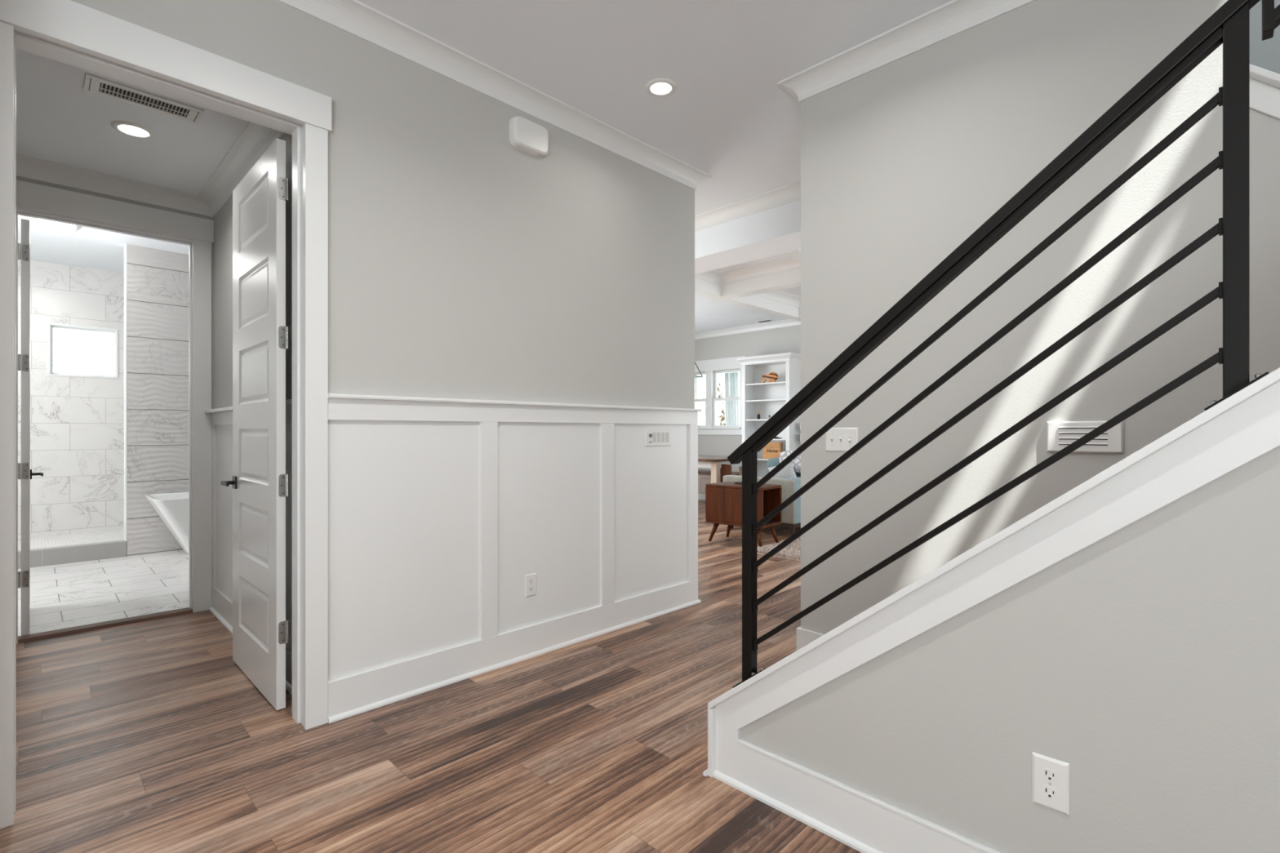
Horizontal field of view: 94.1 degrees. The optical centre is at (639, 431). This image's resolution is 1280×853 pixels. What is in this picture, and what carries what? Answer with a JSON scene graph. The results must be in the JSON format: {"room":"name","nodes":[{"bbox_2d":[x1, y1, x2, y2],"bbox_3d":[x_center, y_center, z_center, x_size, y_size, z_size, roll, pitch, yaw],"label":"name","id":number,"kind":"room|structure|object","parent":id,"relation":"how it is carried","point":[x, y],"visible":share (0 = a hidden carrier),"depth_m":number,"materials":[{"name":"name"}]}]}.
{"room":"house hallway","nodes":[
{"label":"house hallway","id":0,"kind":"room"},
{"bbox_2d":[17,259,124,538],"bbox_3d":[-5.835,-0.295,6.866,0.150,2.990,4.800,0,0,45],"label":"wall","id":1,"kind":"structure","parent":0,"point":[77,424],"depth_m":6.45,"materials":[{"name":"tile"}]},
{"bbox_2d":[47,322,118,378],"bbox_3d":[-6.104,-0.870,6.545,0.097,0.560,0.565,0,0,45],"label":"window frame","id":2,"kind":"structure","parent":1,"relation":"in","point":[50,326],"depth_m":6.52,"materials":[{"name":"white paint"}]},
{"bbox_2d":[17,529,124,550],"bbox_3d":[-5.326,1.157,6.364,1.280,0.085,4.800,0,0,45],"label":"floor","id":3,"kind":"structure","parent":0,"point":[111,535],"depth_m":6.16,"materials":[{"name":"tile"}]},
{"bbox_2d":[16,176,213,408],"bbox_3d":[-3.750,-0.345,3.236,0.115,3.090,2.550,0,0,45],"label":"wall","id":4,"kind":"structure","parent":0,"point":[19,178],"depth_m":3.79,"materials":[{"name":"beige paint"}]},
{"bbox_2d":[17,218,43,635],"bbox_3d":[-3.847,-0.025,3.770,0.100,2.430,0.772,0,0,-44],"label":"door","id":5,"kind":"structure","parent":4,"relation":"in","point":[24,473],"depth_m":3.49,"materials":[{"name":"white paint"}]},
{"bbox_2d":[17,607,192,643],"bbox_3d":[-3.279,1.191,3.696,0.120,0.018,0.808,0,0,45],"label":"threshold","id":6,"kind":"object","parent":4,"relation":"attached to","point":[24,638],"depth_m":3.64,"materials":[{"name":"brown wood"}]},
{"bbox_2d":[16,179,213,644],"bbox_3d":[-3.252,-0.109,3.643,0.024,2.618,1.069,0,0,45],"label":"trim","id":7,"kind":"structure","parent":4,"relation":"attached to","point":[31,196],"depth_m":3.95,"materials":[{"name":"white paint"}]},
{"bbox_2d":[16,48,248,195],"bbox_3d":[-2.798,-1.640,2.649,2.065,0.200,1.850,0,0,45],"label":"ceiling","id":8,"kind":"structure","parent":0,"point":[58,121],"depth_m":3.07,"materials":[{"name":"white paint"}]},
{"bbox_2d":[111,120,155,138],"bbox_3d":[-2.583,-1.534,3.041,0.174,0.010,0.174,0,0,45],"label":"recessed light","id":9,"kind":"object","parent":8,"relation":"in","point":[132,129],"visible":1,"depth_m":3.03,"materials":[{"name":"white plastic"}]},
{"bbox_2d":[83,73,204,124],"bbox_3d":[-2.296,-1.534,2.770,0.170,0.012,0.417,0,0,45],"label":"ceiling vent","id":10,"kind":"object","parent":8,"relation":"in","point":[93,84],"visible":1,"depth_m":2.75,"materials":[{"name":"white plastic"}]},
{"bbox_2d":[126,244,189,556],"bbox_3d":[-4.047,-0.295,6.665,0.120,2.990,2.578,0,0,45],"label":"wall","id":11,"kind":"structure","parent":0,"point":[157,281],"depth_m":5.85,"materials":[{"name":"tile"}]},
{"bbox_2d":[17,539,126,568],"bbox_3d":[-5.732,1.127,4.954,0.120,0.146,2.220,0,0,45],"label":"shower curb","id":12,"kind":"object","parent":11,"relation":"attached to","point":[42,557],"depth_m":5.45,"materials":[{"name":"tile"}]},
{"bbox_2d":[124,244,126,541],"bbox_3d":[-4.955,-0.368,5.742,0.122,2.843,0.012,0,0,45],"label":"trim","id":13,"kind":"structure","parent":11,"relation":"attached to","point":[125,246],"depth_m":5.70,"materials":[{"name":"white paint"}]},
{"bbox_2d":[213,133,292,653],"bbox_3d":[-2.156,-0.295,3.383,2.180,2.990,0.103,0,0,45],"label":"wall","id":14,"kind":"structure","parent":0,"point":[223,220],"depth_m":3.73,"materials":[{"name":"beige paint"}]},
{"bbox_2d":[204,399,292,413],"bbox_3d":[-2.160,-0.132,3.283,2.045,0.020,0.052,0,0,45],"label":"trim","id":15,"kind":"structure","parent":14,"relation":"attached to","point":[289,402],"depth_m":3.60,"materials":[{"name":"white paint"}]},
{"bbox_2d":[208,606,292,694],"bbox_3d":[-2.157,1.190,3.287,2.047,0.021,0.015,0,0,45],"label":"baseboard","id":16,"kind":"structure","parent":14,"relation":"attached to","point":[288,686],"depth_m":3.67,"materials":[{"name":"white paint"}]},
{"bbox_2d":[211,404,292,685],"bbox_3d":[-2.154,0.539,3.304,2.065,1.322,0.013,0,0,45],"label":"trim","id":17,"kind":"structure","parent":14,"relation":"attached to","point":[220,602],"depth_m":3.88,"materials":[{"name":"white paint"}]},
{"bbox_2d":[220,137,288,710],"bbox_3d":[-1.839,-0.030,2.816,0.812,2.444,0.099,0,0,44],"label":"door","id":18,"kind":"structure","parent":14,"relation":"in","point":[260,482],"depth_m":2.74,"materials":[{"name":"white paint"}]},
{"bbox_2d":[71,0,694,408],"bbox_3d":[-2.602,-0.445,1.263,0.160,3.290,8.350,0,0,45],"label":"wall","id":19,"kind":"structure","parent":0,"point":[464,262],"depth_m":2.92,"materials":[{"name":"beige paint"}]},
{"bbox_2d":[16,121,284,217],"bbox_3d":[-2.798,-1.493,2.649,2.065,0.094,1.850,0,0,45],"label":"trim","id":20,"kind":"structure","parent":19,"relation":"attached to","point":[255,140],"depth_m":3.55,"materials":[{"name":"white paint"}]},
{"bbox_2d":[13,29,303,813],"bbox_3d":[-1.706,-0.038,2.181,0.172,2.476,0.858,0,0,45],"label":"trim","id":21,"kind":"structure","parent":19,"relation":"attached to","point":[23,41],"depth_m":2.43,"materials":[{"name":"white paint"}]},
{"bbox_2d":[0,0,332,829],"bbox_3d":[-1.634,-0.087,2.108,0.034,2.574,1.007,0,0,45],"label":"trim","id":22,"kind":"structure","parent":19,"relation":"attached to","point":[70,24],"depth_m":2.12,"materials":[{"name":"white paint"}]},
{"bbox_2d":[276,0,711,190],"bbox_3d":[-2.755,-1.742,1.474,0.845,0.097,8.435,0,0,45],"label":"trim","id":23,"kind":"structure","parent":19,"relation":"attached to","point":[354,17],"depth_m":2.95,"materials":[{"name":"white paint"}]},
{"bbox_2d":[328,419,688,681],"bbox_3d":[-0.457,0.470,3.325,0.003,1.140,2.402,0,0,45],"label":"wall panel","id":24,"kind":"object","parent":19,"relation":"attached to","point":[404,496],"visible":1,"depth_m":2.94,"materials":[{"name":"white paint"}]},
{"bbox_2d":[524,573,536,597],"bbox_3d":[-0.583,0.823,3.190,0.008,0.120,0.074,0,0,45],"label":"wall outlet","id":25,"kind":"object","parent":24,"relation":"attached to","point":[530,579],"visible":1,"depth_m":3.19,"materials":[{"name":"white plastic"}]},
{"bbox_2d":[528,586,533,591],"bbox_3d":[-0.582,0.844,3.188,0.002,0.028,0.034,0,0,45],"label":"receptacle","id":26,"kind":"object","parent":25,"relation":"attached to","point":[531,588],"depth_m":3.19,"materials":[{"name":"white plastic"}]},
{"bbox_2d":[528,578,533,584],"bbox_3d":[-0.582,0.802,3.188,0.002,0.028,0.034,0,0,45],"label":"receptacle","id":27,"kind":"object","parent":25,"relation":"attached to","point":[531,581],"depth_m":3.19,"materials":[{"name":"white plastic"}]},
{"bbox_2d":[644,429,671,446],"bbox_3d":[0.122,0.043,3.901,0.015,0.113,0.248,0,0,45],"label":"keypad","id":28,"kind":"object","parent":24,"relation":"attached to","point":[653,437],"visible":1,"depth_m":3.90,"materials":[{"name":"white plastic"}]},
{"bbox_2d":[328,398,697,717],"bbox_3d":[-0.718,0.531,3.590,0.781,1.337,2.414,0,0,45],"label":"trim","id":29,"kind":"structure","parent":19,"relation":"attached to","point":[348,693],"depth_m":3.02,"materials":[{"name":"white paint"}]},
{"bbox_2d":[328,599,701,723],"bbox_3d":[-0.707,1.190,3.590,0.795,0.020,2.427,0,0,45],"label":"baseboard","id":30,"kind":"structure","parent":19,"relation":"attached to","point":[380,704],"depth_m":2.99,"materials":[{"name":"white paint"}]},
{"bbox_2d":[328,393,702,411],"bbox_3d":[-0.705,-0.146,3.587,0.802,0.018,2.428,0,0,45],"label":"trim","id":31,"kind":"structure","parent":19,"relation":"attached to","point":[330,395],"depth_m":2.98,"materials":[{"name":"white paint"}]},
{"bbox_2d":[509,115,548,157],"bbox_3d":[-0.583,-1.562,3.163,0.052,0.156,0.226,0,0,45],"label":"fire alarm","id":32,"kind":"object","parent":19,"relation":"attached to","point":[528,136],"visible":1,"depth_m":3.13,"materials":[{"name":"white plastic"}]},
{"bbox_2d":[0,499,861,852],"bbox_3d":[-1.036,1.229,3.580,11.700,0.062,13.850,0,0,45],"label":"floor","id":33,"kind":"structure","parent":0,"point":[148,736],"depth_m":2.29,"materials":[{"name":"brown wood"}]},
{"bbox_2d":[145,492,189,554],"bbox_3d":[-3.951,0.905,6.107,0.689,0.585,1.676,0,0,45],"label":"bathtub","id":34,"kind":"object","parent":33,"relation":"on","point":[173,508],"visible":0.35,"depth_m":5.45,"materials":[{"name":"ceramic"}]},
{"bbox_2d":[697,469,739,500],"bbox_3d":[1.137,0.953,10.600,1.650,0.495,0.384,0,0,45],"label":"window bench","id":35,"kind":"object","parent":33,"relation":"on","point":[704,476],"visible":0.12,"depth_m":10.41,"materials":[{"name":"white wood"}]},
{"bbox_2d":[697,455,742,483],"bbox_3d":[0.676,0.794,9.226,1.920,0.812,1.000,0,0,45],"label":"dining table","id":36,"kind":"object","parent":33,"relation":"on","point":[714,462],"visible":0.19,"depth_m":8.39,"materials":[{"name":"white paint"}]},
{"bbox_2d":[720,464,731,482],"bbox_3d":[1.365,0.833,8.479,0.400,0.735,0.400,0,0,45],"label":"dining chair","id":37,"kind":"object","parent":33,"relation":"on","point":[725,469],"visible":0.07,"depth_m":8.37,"materials":[{"name":"brown wood"}]},
{"bbox_2d":[705,481,782,547],"bbox_3d":[1.116,0.890,6.437,0.690,0.630,0.430,0,0,41],"label":"end table","id":38,"kind":"object","parent":33,"relation":"on","point":[723,500],"visible":0.85,"depth_m":6.36,"materials":[{"name":"brown wood"}]},
{"bbox_2d":[723,457,800,536],"bbox_3d":[2.064,0.758,7.720,1.020,0.884,2.000,0,0,45],"label":"sofa","id":39,"kind":"object","parent":33,"relation":"on","point":[791,514],"visible":0.23,"depth_m":6.74,"materials":[{"name":"grey fabric"}]},
{"bbox_2d":[767,462,796,478],"bbox_3d":[1.712,0.545,7.106,0.148,0.369,0.417,0,0,-37],"label":"throw pillow","id":40,"kind":"object","parent":39,"relation":"on","point":[788,471],"visible":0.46,"depth_m":7.00,"materials":[{"name":"white fabric"}]},
{"bbox_2d":[766,457,800,476],"bbox_3d":[1.919,0.519,7.463,0.503,0.406,0.607,0,0,45],"label":"cushion","id":41,"kind":"object","parent":39,"relation":"on","point":[772,462],"depth_m":7.35,"materials":[{"name":"white fabric"}]},
{"bbox_2d":[779,449,800,472],"bbox_3d":[2.045,0.466,7.257,0.467,0.482,0.588,0,0,45],"label":"throw pillow","id":42,"kind":"object","parent":39,"relation":"on","point":[796,463],"visible":0.09,"depth_m":7.06,"materials":[{"name":"white fabric"}]},
{"bbox_2d":[736,352,800,476],"bbox_3d":[2.096,-0.003,9.625,1.016,2.405,0.428,0,0,45],"label":"bookcase","id":43,"kind":"object","parent":33,"relation":"on","point":[767,397],"visible":0.54,"depth_m":9.76,"materials":[{"name":"white paint"}]},
{"bbox_2d":[756,411,759,419],"bbox_3d":[1.945,-0.257,9.774,0.054,0.125,0.054,0,0,45],"label":"bottle","id":44,"kind":"object","parent":43,"relation":"on","point":[758,412],"visible":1,"depth_m":9.75,"materials":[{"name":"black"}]},
{"bbox_2d":[760,372,777,382],"bbox_3d":[2.091,-0.864,9.631,0.302,0.177,0.040,0,0,45],"label":"wooden ornament","id":45,"kind":"object","parent":43,"relation":"on","point":[773,376],"visible":0.83,"depth_m":9.59,"materials":[{"name":"orange wood"}]},
{"bbox_2d":[762,442,782,458],"bbox_3d":[2.121,0.310,9.559,0.356,0.268,0.027,0,0,45],"label":"wooden sign","id":46,"kind":"object","parent":43,"relation":"on","point":[772,450],"visible":0.97,"depth_m":9.54,"materials":[{"name":"brown wood"}]},
{"bbox_2d":[756,537,800,560],"bbox_3d":[2.702,1.179,6.012,2.182,0.043,2.469,0,0,45],"label":"shag rug","id":47,"kind":"object","parent":33,"relation":"on","point":[792,551],"visible":0.13,"depth_m":5.85,"materials":[{"name":"beige carpet"}]},
{"bbox_2d":[17,0,952,333],"bbox_3d":[-1.036,-1.940,3.580,11.700,0.300,13.850,0,0,45],"label":"ceiling","id":48,"kind":"structure","parent":0,"point":[727,117],"depth_m":2.91,"materials":[{"name":"white paint"}]},
{"bbox_2d":[31,217,80,235],"bbox_3d":[-4.930,-1.748,5.042,0.300,0.084,0.300,0,0,45],"label":"fan light","id":49,"kind":"object","parent":48,"relation":"attached to","point":[44,224],"visible":0.7,"depth_m":5.01,"materials":[{"name":"white plastic"}]},
{"bbox_2d":[645,77,676,96],"bbox_3d":[0.109,-1.784,3.100,0.160,0.010,0.160,0,0,45],"label":"recessed light","id":50,"kind":"object","parent":48,"relation":"in","point":[661,86],"visible":1,"depth_m":3.09,"materials":[{"name":"white plastic"}]},
{"bbox_2d":[694,361,702,377],"bbox_3d":[0.714,-1.302,8.979,0.330,0.975,0.330,0,0,45],"label":"pendant lantern","id":51,"kind":"object","parent":48,"relation":"hanging from","point":[695,362],"visible":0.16,"depth_m":8.98,"materials":[{"name":"black metal"}]},
{"bbox_2d":[694,200,800,274],"bbox_3d":[-0.365,-1.627,6.151,6.350,0.326,0.395,0,0,45],"label":"ceiling beam","id":52,"kind":"structure","parent":48,"relation":"attached to","point":[775,231],"depth_m":4.76,"materials":[{"name":"white paint"}]},
{"bbox_2d":[694,181,800,231],"bbox_3d":[-0.480,-1.742,5.927,6.200,0.097,0.085,0,0,45],"label":"trim","id":53,"kind":"structure","parent":48,"relation":"attached to","point":[791,193],"depth_m":4.63,"materials":[{"name":"white paint"}]},
{"bbox_2d":[720,267,800,317],"bbox_3d":[3.281,-1.625,5.414,4.920,0.330,1.840,0,0,45],"label":"ceiling beam","id":54,"kind":"structure","parent":48,"relation":"attached to","point":[790,278],"depth_m":6.14,"materials":[{"name":"white paint"}]},
{"bbox_2d":[755,319,773,323],"bbox_3d":[2.023,-1.786,9.682,0.280,0.007,0.140,0,0,45],"label":"ceiling vent","id":55,"kind":"object","parent":48,"relation":"in","point":[768,320],"visible":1,"depth_m":9.66,"materials":[{"name":"white plastic"}]},
{"bbox_2d":[694,371,739,384],"bbox_3d":[2.282,-1.210,11.941,7.500,0.100,2.779,0,0,45],"label":"ceiling","id":56,"kind":"structure","parent":0,"point":[720,376],"depth_m":13.09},
{"bbox_2d":[724,372,739,425],"bbox_3d":[1.802,-0.020,11.629,0.353,2.240,0.107,0,0,45],"label":"curtain","id":57,"kind":"object","parent":56,"relation":"hanging from","point":[732,407],"visible":0.43,"depth_m":11.60,"materials":[{"name":"white fabric"}]},
{"bbox_2d":[694,324,800,471],"bbox_3d":[3.691,-0.295,8.490,8.850,2.990,0.160,0,0,45],"label":"wall","id":58,"kind":"structure","parent":0,"point":[788,339],"depth_m":10.37,"materials":[{"name":"beige paint"}]},
{"bbox_2d":[694,355,745,435],"bbox_3d":[1.277,-0.613,10.803,1.565,1.355,0.170,0,0,45],"label":"window","id":59,"kind":"structure","parent":58,"relation":"in","point":[710,428],"depth_m":10.73,"materials":[{"name":"white paint"}]},
{"bbox_2d":[694,277,800,321],"bbox_3d":[1.683,-1.625,7.383,0.120,0.330,4.235,0,0,45],"label":"trim","id":60,"kind":"structure","parent":58,"relation":"attached to","point":[702,287],"depth_m":6.94,"materials":[{"name":"white paint"}]},
{"bbox_2d":[694,319,800,339],"bbox_3d":[1.827,-1.742,10.153,3.560,0.097,0.085,0,0,45],"label":"trim","id":61,"kind":"structure","parent":58,"relation":"attached to","point":[789,322],"depth_m":10.15,"materials":[{"name":"white paint"}]},
{"bbox_2d":[782,248,800,261],"bbox_3d":[2.723,-1.625,6.359,0.200,0.330,4.235,0,0,45],"label":"trim","id":62,"kind":"structure","parent":58,"relation":"attached to","point":[796,255],"depth_m":4.93,"materials":[{"name":"white paint"}]},
{"bbox_2d":[715,253,800,297],"bbox_3d":[3.479,-1.738,5.616,4.920,0.105,4.235,0,0,45],"label":"ceiling","id":63,"kind":"structure","parent":0,"point":[796,291],"depth_m":6.07,"materials":[{"name":"white paint"}]},
{"bbox_2d":[694,257,800,284],"bbox_3d":[1.024,-1.637,5.702,1.300,0.095,0.915,0,0,45],"label":"trim","id":64,"kind":"structure","parent":63,"relation":"attached to","point":[788,264],"depth_m":6.17,"materials":[{"name":"white paint"}]},
{"bbox_2d":[755,289,800,307],"bbox_3d":[2.001,-1.637,6.666,1.340,0.095,1.490,0,0,45],"label":"ceiling beam","id":65,"kind":"structure","parent":63,"relation":"attached to","point":[779,295],"depth_m":7.32,"materials":[{"name":"white paint"}]},
{"bbox_2d":[739,445,1279,852],"bbox_3d":[1.441,0.207,1.011,3.165,1.987,0.107,0,0,45],"label":"wall","id":66,"kind":"structure","parent":0,"point":[1144,660],"depth_m":1.33,"materials":[{"name":"beige paint"}]},
{"bbox_2d":[702,768,881,852],"bbox_3d":[1.420,1.190,1.018,3.203,0.020,0.169,0,0,45],"label":"baseboard","id":67,"kind":"structure","parent":66,"relation":"attached to","point":[845,839],"depth_m":1.85,"materials":[{"name":"white paint"}]},
{"bbox_2d":[737,738,1000,852],"bbox_3d":[1.429,1.047,0.937,3.077,0.010,0.015,0,0,45],"label":"trim","id":68,"kind":"structure","parent":66,"relation":"attached to","point":[920,820],"depth_m":1.68,"materials":[{"name":"white paint"}]},
{"bbox_2d":[707,367,1279,777],"bbox_3d":[1.428,0.195,1.015,3.189,2.011,0.161,0,0,45],"label":"trim","id":69,"kind":"structure","parent":66,"relation":"attached to","point":[1273,377],"depth_m":1.44,"materials":[{"name":"white paint"}]},
{"bbox_2d":[727,0,1279,688],"bbox_3d":[1.031,-0.281,1.391,1.998,2.324,0.070,0,0,45],"label":"stair railing","id":70,"kind":"object","parent":69,"relation":"on","point":[1229,25],"visible":0.91,"depth_m":1.41,"materials":[{"name":"black metal"}]},
{"bbox_2d":[715,380,1279,852],"bbox_3d":[1.397,0.207,0.970,3.170,1.986,0.013,0,0,45],"label":"trim","id":71,"kind":"structure","parent":66,"relation":"attached to","point":[1249,429],"depth_m":1.54,"materials":[{"name":"white paint"}]},
{"bbox_2d":[1031,751,1069,815],"bbox_3d":[0.964,0.828,1.401,0.074,0.120,0.008,0,0,45],"label":"wall outlet","id":72,"kind":"object","parent":66,"relation":"attached to","point":[1050,776],"visible":1,"depth_m":1.40,"materials":[{"name":"white plastic"}]},
{"bbox_2d":[1040,785,1058,800],"bbox_3d":[0.962,0.849,1.399,0.034,0.028,0.002,0,0,45],"label":"receptacle","id":73,"kind":"object","parent":72,"relation":"attached to","point":[1048,793],"depth_m":1.40,"materials":[{"name":"white plastic"}]},
{"bbox_2d":[1040,768,1058,782],"bbox_3d":[0.962,0.807,1.399,0.034,0.028,0.002,0,0,45],"label":"receptacle","id":74,"kind":"object","parent":72,"relation":"attached to","point":[1047,775],"depth_m":1.40,"materials":[{"name":"white plastic"}]},
{"bbox_2d":[800,0,1279,634],"bbox_3d":[2.107,-2.200,1.898,3.460,6.800,0.140,0,0,45],"label":"wall","id":75,"kind":"structure","parent":0,"point":[903,160],"depth_m":2.43,"materials":[{"name":"beige paint"}]},
{"bbox_2d":[796,626,824,650],"bbox_3d":[1.353,1.105,2.640,1.376,0.189,0.172,0,0,45],"label":"baseboard","id":76,"kind":"structure","parent":75,"relation":"attached to","point":[804,637],"depth_m":3.03,"materials":[{"name":"white paint"}]},
{"bbox_2d":[825,427,857,452],"bbox_3d":[0.977,0.042,2.900,0.166,0.117,0.018,0,0,45],"label":"light switch","id":77,"kind":"object","parent":75,"relation":"attached to","point":[837,439],"visible":0.94,"depth_m":2.90,"materials":[{"name":"white plastic"}]},
{"bbox_2d":[777,0,1035,102],"bbox_3d":[1.369,-1.742,2.565,1.643,0.097,0.225,0,0,45],"label":"trim","id":78,"kind":"structure","parent":75,"relation":"attached to","point":[954,17],"depth_m":2.68,"materials":[{"name":"white paint"}]},
{"bbox_2d":[1046,421,1123,453],"bbox_3d":[1.658,0.021,2.229,0.232,0.119,0.018,0,0,45],"label":"air vent","id":79,"kind":"object","parent":75,"relation":"in","point":[1060,434],"visible":0.83,"depth_m":2.23,"materials":[{"name":"white plastic"}]},
{"bbox_2d":[1249,78,1279,119],"bbox_3d":[2.518,-0.375,1.385,1.554,1.539,0.014,0,0,45],"label":"trim","id":80,"kind":"structure","parent":75,"relation":"attached to","point":[1264,98],"depth_m":1.90,"materials":[{"name":"white paint"}]},
{"bbox_2d":[1249,63,1279,88],"bbox_3d":[2.572,-0.435,1.440,1.554,1.470,0.258,0,0,45],"label":"trim","id":81,"kind":"structure","parent":75,"relation":"attached to","point":[1258,73],"depth_m":1.87,"materials":[{"name":"white paint"}]},
{"bbox_2d":[1249,0,1279,74],"bbox_3d":[2.914,-2.200,2.533,3.400,6.800,0.140,0,0,45],"label":"wall","id":82,"kind":"structure","parent":0,"point":[1265,54],"depth_m":2.62,"materials":[{"name":"paint"}]},
{"label":"outside","id":83,"kind":"structure","parent":0,"visible":0},
{"bbox_3d":[-0.112,1.650,14.142,100.000,0.300,100.000,0,0,45],"label":"lawn","id":84,"kind":"structure","parent":83,"visible":0},
{"bbox_2d":[694,384,722,425],"bbox_3d":[2.934,-1.244,32.218,3.932,5.495,4.044,0,0,45],"label":"tree","id":85,"kind":"object","parent":84,"relation":"on","point":[704,388],"visible":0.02,"depth_m":31.91,"materials":[{"name":"brown plant"}]},
{"bbox_2d":[694,381,739,425],"bbox_3d":[2.514,-0.559,18.500,2.974,4.127,3.008,0,0,45],"label":"tree","id":86,"kind":"object","parent":84,"relation":"on","point":[720,411],"visible":0.09,"depth_m":18.35,"materials":[{"name":"brown plant"}]},
{"bbox_2d":[695,384,739,423],"bbox_3d":[3.842,-0.631,24.292,3.239,4.271,3.210,0,0,45],"label":"tree","id":87,"kind":"object","parent":84,"relation":"on","point":[723,388],"visible":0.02,"depth_m":24.18,"materials":[{"name":"brown plant"}]},
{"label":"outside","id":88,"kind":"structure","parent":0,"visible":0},
{"bbox_2d":[53,328,112,375],"bbox_3d":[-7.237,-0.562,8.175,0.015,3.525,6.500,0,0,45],"label":"window","id":89,"kind":"structure","parent":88,"point":[74,351],"depth_m":7.96,"materials":[{"name":"white glass"}]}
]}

